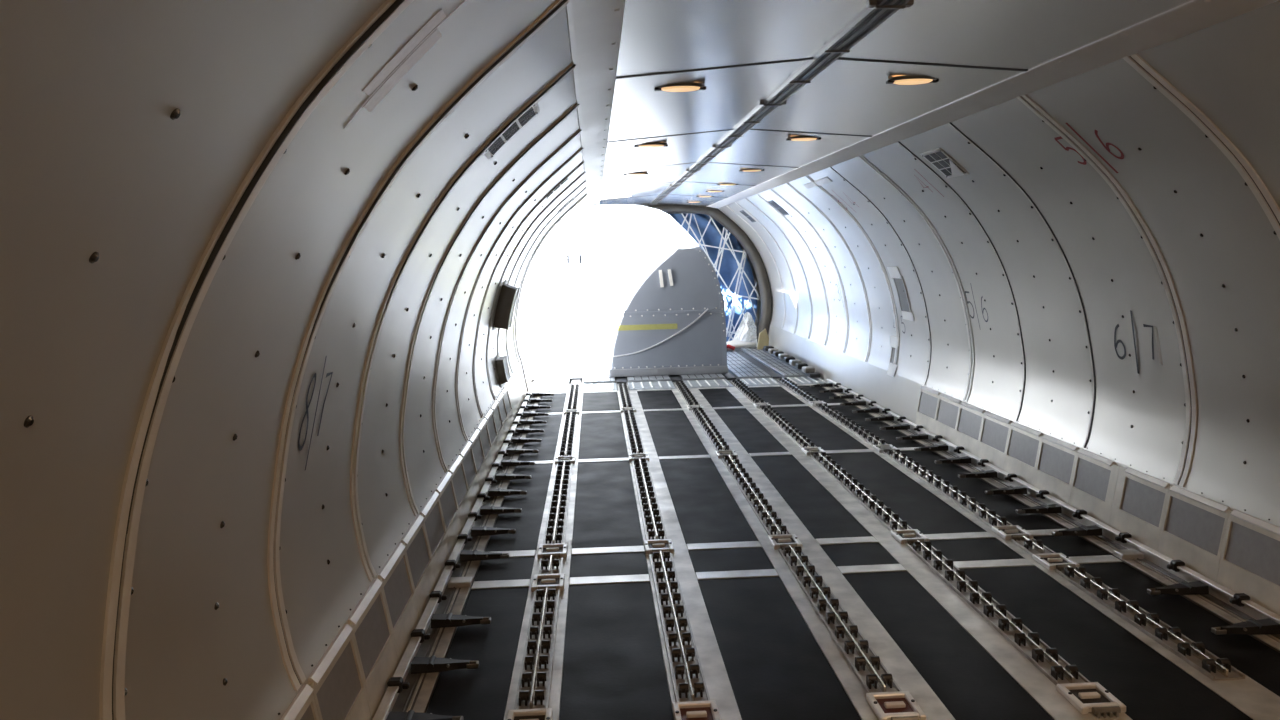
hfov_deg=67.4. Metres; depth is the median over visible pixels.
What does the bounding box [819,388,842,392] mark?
side latch
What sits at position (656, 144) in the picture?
recessed light
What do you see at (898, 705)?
lock
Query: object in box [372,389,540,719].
rail
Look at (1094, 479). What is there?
panel
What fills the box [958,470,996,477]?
side latch
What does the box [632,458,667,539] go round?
track
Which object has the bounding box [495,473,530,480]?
side latch
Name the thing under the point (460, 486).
panel
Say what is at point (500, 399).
panel
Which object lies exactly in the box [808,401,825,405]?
lock
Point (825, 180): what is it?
strip
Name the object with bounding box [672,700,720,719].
lock
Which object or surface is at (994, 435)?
panel
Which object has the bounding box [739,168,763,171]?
recessed light
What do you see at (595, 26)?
trim
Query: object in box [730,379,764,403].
track
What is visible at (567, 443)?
track
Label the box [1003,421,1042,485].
panel
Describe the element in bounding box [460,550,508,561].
side latch
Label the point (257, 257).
wall
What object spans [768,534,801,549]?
lock
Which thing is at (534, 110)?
air vent
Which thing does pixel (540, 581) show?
lock
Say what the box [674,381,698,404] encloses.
track
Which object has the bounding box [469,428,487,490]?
panel
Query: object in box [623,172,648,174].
recessed light
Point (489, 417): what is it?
panel
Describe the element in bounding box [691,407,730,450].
track
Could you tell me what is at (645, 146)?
diffuser
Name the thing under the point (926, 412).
panel
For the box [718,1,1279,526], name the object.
wall
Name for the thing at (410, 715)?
side latch
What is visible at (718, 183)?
recessed light
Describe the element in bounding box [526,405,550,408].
side latch
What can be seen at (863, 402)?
side latch
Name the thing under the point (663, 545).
lock
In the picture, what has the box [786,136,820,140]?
recessed light
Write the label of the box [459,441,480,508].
panel
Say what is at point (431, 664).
side latch
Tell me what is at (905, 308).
access panel
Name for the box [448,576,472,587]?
side latch
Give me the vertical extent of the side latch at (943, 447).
0.040 m
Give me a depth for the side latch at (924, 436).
8.16 m
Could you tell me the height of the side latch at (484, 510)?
0.040 m
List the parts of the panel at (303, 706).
frame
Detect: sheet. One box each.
[727,339,755,347]
[733,312,757,347]
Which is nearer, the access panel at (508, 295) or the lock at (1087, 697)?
the lock at (1087, 697)
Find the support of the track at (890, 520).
on the floor
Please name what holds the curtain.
hanging from the ceiling
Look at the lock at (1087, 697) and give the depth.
3.45 m
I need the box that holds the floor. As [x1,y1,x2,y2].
[426,347,1279,719]
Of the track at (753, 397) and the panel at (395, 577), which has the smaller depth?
the panel at (395, 577)
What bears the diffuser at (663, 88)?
attached to the recessed light at (688, 86)
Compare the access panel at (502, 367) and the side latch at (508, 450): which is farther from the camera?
the access panel at (502, 367)
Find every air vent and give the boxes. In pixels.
[483,102,540,159]
[545,176,569,199]
[558,197,574,211]
[740,210,755,221]
[768,200,788,214]
[920,148,968,177]
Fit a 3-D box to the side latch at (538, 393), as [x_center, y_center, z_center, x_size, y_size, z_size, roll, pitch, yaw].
[-1.141,0.402,11.289,0.262,0.040,0.080,-2,6,-3]
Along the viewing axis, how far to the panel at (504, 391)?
9.17 m
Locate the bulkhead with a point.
(612, 290)
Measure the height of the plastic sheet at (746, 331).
0.585 m
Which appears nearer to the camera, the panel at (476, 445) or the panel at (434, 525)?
the panel at (434, 525)
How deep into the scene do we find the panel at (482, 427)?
7.31 m
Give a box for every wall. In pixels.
[0,0,586,719]
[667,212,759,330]
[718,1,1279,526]
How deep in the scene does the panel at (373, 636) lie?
3.57 m
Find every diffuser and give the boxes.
[639,145,663,147]
[661,86,699,91]
[792,138,816,140]
[893,79,932,84]
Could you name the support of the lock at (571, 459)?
on the floor
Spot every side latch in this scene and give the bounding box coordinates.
[386,710,463,719]
[411,656,478,673]
[431,613,490,627]
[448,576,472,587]
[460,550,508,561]
[471,526,515,535]
[480,506,521,514]
[488,488,526,496]
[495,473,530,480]
[501,460,534,466]
[506,448,537,453]
[511,437,540,442]
[515,428,543,433]
[519,419,546,424]
[523,412,548,416]
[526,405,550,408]
[529,398,552,402]
[532,392,553,396]
[810,383,832,386]
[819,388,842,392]
[829,394,853,398]
[840,400,865,405]
[852,407,878,412]
[865,415,893,420]
[880,424,909,429]
[896,433,927,439]
[914,444,948,450]
[935,456,970,463]
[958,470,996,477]
[985,486,1026,494]
[1016,504,1061,513]
[1052,525,1101,535]
[1113,549,1143,559]
[1147,581,1208,594]
[1211,618,1279,634]
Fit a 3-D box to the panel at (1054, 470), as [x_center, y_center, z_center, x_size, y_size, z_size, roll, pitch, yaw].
[2.633,0.699,6.083,0.083,0.418,0.466,-2,6,-3]
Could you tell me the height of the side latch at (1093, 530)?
0.040 m
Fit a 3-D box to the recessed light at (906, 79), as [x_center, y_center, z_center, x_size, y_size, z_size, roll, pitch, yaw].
[1.268,-1.302,4.471,0.240,0.021,0.178,-2,6,-3]
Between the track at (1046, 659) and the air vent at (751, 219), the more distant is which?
the air vent at (751, 219)
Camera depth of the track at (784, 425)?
8.75 m
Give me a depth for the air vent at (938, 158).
6.17 m
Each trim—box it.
[515,194,586,390]
[566,0,625,205]
[706,0,1279,208]
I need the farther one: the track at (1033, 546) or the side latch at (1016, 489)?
the side latch at (1016, 489)
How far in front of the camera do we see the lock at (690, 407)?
10.14 m
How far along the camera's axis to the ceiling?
4.16 m
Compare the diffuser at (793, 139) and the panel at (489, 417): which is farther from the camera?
the panel at (489, 417)
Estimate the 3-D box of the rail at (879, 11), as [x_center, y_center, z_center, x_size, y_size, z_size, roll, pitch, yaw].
[0.670,-1.542,6.460,0.150,0.031,19.500,-2,6,-3]
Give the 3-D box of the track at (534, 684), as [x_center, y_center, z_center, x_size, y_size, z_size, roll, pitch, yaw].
[-0.427,1.191,4.099,0.124,0.048,1.240,-2,6,-3]
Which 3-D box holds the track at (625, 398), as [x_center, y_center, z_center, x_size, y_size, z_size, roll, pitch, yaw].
[-0.175,0.402,11.140,0.124,0.048,1.850,-2,6,-3]
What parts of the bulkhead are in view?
handle, handle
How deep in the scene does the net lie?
16.21 m
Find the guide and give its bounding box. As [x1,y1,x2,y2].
[763,346,820,377]
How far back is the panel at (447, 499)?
5.44 m
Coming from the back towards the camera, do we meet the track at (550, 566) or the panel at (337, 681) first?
the track at (550, 566)
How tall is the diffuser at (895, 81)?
0.014 m
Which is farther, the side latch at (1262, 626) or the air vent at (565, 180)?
the air vent at (565, 180)
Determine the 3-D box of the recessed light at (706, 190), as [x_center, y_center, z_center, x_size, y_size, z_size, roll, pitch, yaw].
[0.953,-2.148,12.199,0.240,0.021,0.178,-2,6,-3]
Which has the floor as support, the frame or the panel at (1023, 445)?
the frame
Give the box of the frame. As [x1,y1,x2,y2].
[646,205,772,342]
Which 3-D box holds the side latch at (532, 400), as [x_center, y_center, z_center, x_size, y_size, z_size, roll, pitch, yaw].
[-1.119,0.453,10.825,0.262,0.040,0.080,-2,6,-3]
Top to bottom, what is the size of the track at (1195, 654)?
0.048 m
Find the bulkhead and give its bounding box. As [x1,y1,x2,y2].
[516,204,727,379]
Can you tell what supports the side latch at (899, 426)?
attached to the rail at (1232, 607)
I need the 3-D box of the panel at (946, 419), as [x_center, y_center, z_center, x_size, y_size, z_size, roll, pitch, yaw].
[2.543,0.495,7.941,0.083,0.418,0.466,-2,6,-3]
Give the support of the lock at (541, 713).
on the floor
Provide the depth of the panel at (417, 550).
4.51 m
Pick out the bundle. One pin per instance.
(729, 347)
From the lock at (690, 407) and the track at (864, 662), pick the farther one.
the lock at (690, 407)
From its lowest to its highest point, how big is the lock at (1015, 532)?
0.032 m
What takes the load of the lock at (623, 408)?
on the floor
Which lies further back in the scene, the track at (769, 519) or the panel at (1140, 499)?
the track at (769, 519)
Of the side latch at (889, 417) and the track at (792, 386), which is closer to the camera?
the side latch at (889, 417)
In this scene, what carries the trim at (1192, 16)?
attached to the wall at (1102, 275)
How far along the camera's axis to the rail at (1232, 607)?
5.20 m
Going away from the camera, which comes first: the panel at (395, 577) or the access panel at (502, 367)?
the panel at (395, 577)
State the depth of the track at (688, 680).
4.11 m
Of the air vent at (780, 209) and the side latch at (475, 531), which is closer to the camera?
the side latch at (475, 531)
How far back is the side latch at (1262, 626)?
3.98 m
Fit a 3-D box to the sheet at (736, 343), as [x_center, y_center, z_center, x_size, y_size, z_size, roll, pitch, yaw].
[1.645,-0.266,15.939,0.535,0.146,0.156,-2,6,-3]
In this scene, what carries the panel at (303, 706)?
attached to the wall at (257, 257)
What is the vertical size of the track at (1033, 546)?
0.048 m
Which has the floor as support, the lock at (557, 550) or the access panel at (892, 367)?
the lock at (557, 550)
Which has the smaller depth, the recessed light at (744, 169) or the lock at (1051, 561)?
the lock at (1051, 561)
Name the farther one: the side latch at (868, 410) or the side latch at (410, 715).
the side latch at (868, 410)
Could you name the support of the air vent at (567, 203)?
in the wall at (257, 257)
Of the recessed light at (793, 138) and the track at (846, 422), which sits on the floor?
the track at (846, 422)
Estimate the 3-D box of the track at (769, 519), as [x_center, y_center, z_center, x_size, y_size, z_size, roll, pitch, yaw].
[0.759,0.883,6.585,0.124,0.048,2.130,-2,6,-3]
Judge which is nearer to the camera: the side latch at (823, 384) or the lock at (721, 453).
the lock at (721, 453)
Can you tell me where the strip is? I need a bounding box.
[803,177,831,188]
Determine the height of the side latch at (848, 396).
0.040 m
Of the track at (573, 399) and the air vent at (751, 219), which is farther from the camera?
the air vent at (751, 219)
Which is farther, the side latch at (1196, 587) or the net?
the net
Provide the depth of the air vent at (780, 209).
11.80 m
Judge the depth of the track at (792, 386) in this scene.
11.12 m
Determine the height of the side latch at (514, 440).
0.040 m
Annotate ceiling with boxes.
[600,0,1190,206]
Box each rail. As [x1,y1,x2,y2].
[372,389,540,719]
[649,0,913,205]
[820,379,1279,652]
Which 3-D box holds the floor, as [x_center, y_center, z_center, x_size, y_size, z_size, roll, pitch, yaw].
[0.721,0.914,7.035,3.800,0.172,20.100,-2,6,-3]
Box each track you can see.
[514,587,559,709]
[538,555,562,573]
[543,461,572,543]
[558,412,576,455]
[566,384,579,408]
[618,383,632,407]
[623,410,644,453]
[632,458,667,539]
[649,551,709,701]
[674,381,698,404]
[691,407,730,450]
[721,455,790,534]
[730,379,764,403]
[759,405,816,447]
[777,378,819,401]
[778,545,901,692]
[810,452,911,531]
[815,403,885,445]
[883,449,1011,527]
[906,540,1089,684]
[1011,536,1054,555]
[1055,565,1244,680]
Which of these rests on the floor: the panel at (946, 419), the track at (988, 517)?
the track at (988, 517)
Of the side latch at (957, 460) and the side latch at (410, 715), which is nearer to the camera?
the side latch at (410, 715)
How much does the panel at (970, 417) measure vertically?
0.418 m
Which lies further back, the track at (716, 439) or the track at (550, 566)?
the track at (716, 439)
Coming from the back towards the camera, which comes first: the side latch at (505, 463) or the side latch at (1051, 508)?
the side latch at (505, 463)
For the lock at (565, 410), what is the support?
on the floor
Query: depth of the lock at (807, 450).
7.81 m
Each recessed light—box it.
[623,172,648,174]
[634,142,667,147]
[654,82,706,91]
[705,190,723,191]
[717,183,737,184]
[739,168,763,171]
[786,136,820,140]
[886,75,938,84]
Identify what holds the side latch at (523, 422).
attached to the rail at (406, 691)
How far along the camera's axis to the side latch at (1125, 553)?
4.99 m
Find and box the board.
[757,329,768,349]
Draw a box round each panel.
[278,684,319,719]
[308,624,371,719]
[347,578,398,718]
[377,543,419,662]
[401,515,436,617]
[420,491,450,582]
[435,472,461,553]
[448,454,471,529]
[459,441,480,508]
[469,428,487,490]
[477,418,493,474]
[484,407,499,462]
[490,400,504,449]
[493,281,519,330]
[495,354,510,387]
[496,391,509,439]
[501,385,513,428]
[887,267,913,320]
[887,336,898,376]
[915,386,939,432]
[933,392,960,443]
[954,402,984,455]
[977,410,1011,469]
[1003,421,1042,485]
[1033,433,1078,503]
[1068,448,1120,525]
[1109,465,1169,550]
[1158,486,1229,581]
[1216,509,1279,615]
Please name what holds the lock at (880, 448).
on the floor
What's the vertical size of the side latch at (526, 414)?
0.040 m
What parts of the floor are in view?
panel, panel, panel, panel, track plate, ledge plate, panel, transfer plate, transfer plate, ledge plate, panel, panel, panel, panel, panel, transfer plate, ledge plate, panel, panel, track plate, transfer plate, panel, ledge plate, panel, panel, transfer plate, panel, ledge plate, transfer plate, panel, panel, ledge plate, panel, track plate, panel, panel, panel, panel, panel, track plate, panel, panel, panel, track plate, panel, panel, panel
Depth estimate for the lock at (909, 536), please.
5.44 m
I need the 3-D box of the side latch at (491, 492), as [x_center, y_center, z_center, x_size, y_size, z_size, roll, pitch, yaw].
[-0.916,0.912,6.643,0.262,0.040,0.080,-2,6,-3]
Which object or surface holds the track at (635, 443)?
on the floor
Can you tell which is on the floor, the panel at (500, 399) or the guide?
the guide
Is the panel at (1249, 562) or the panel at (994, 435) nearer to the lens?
the panel at (1249, 562)
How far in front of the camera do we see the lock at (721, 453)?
7.78 m
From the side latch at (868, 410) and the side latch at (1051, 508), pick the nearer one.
the side latch at (1051, 508)
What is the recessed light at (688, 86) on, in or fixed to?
in the ceiling
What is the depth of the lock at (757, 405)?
10.17 m
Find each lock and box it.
[507,708,552,719]
[531,573,564,592]
[537,543,567,559]
[555,456,574,463]
[564,409,579,414]
[620,407,635,412]
[628,453,648,461]
[644,539,673,554]
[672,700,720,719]
[687,405,703,410]
[715,450,737,458]
[754,403,771,407]
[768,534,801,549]
[801,447,825,455]
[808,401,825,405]
[866,691,925,719]
[873,444,897,452]
[891,529,928,544]
[991,525,1032,540]
[1032,553,1079,570]
[1056,682,1125,717]
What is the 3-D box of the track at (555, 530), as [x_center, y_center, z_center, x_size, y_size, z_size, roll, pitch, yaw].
[-0.544,0.924,6.526,0.124,0.048,2.130,-2,6,-3]
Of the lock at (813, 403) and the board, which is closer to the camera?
the lock at (813, 403)
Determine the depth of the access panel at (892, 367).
9.54 m
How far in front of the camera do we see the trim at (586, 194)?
11.34 m
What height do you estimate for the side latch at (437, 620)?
0.040 m
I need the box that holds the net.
[681,213,759,341]
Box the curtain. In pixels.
[669,213,756,340]
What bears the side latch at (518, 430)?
attached to the rail at (406, 691)
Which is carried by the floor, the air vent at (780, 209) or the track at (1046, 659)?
the track at (1046, 659)
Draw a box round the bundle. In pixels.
[727,344,734,350]
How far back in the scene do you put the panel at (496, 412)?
8.24 m
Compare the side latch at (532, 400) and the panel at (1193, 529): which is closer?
the panel at (1193, 529)
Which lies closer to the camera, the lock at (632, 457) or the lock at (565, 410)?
the lock at (632, 457)

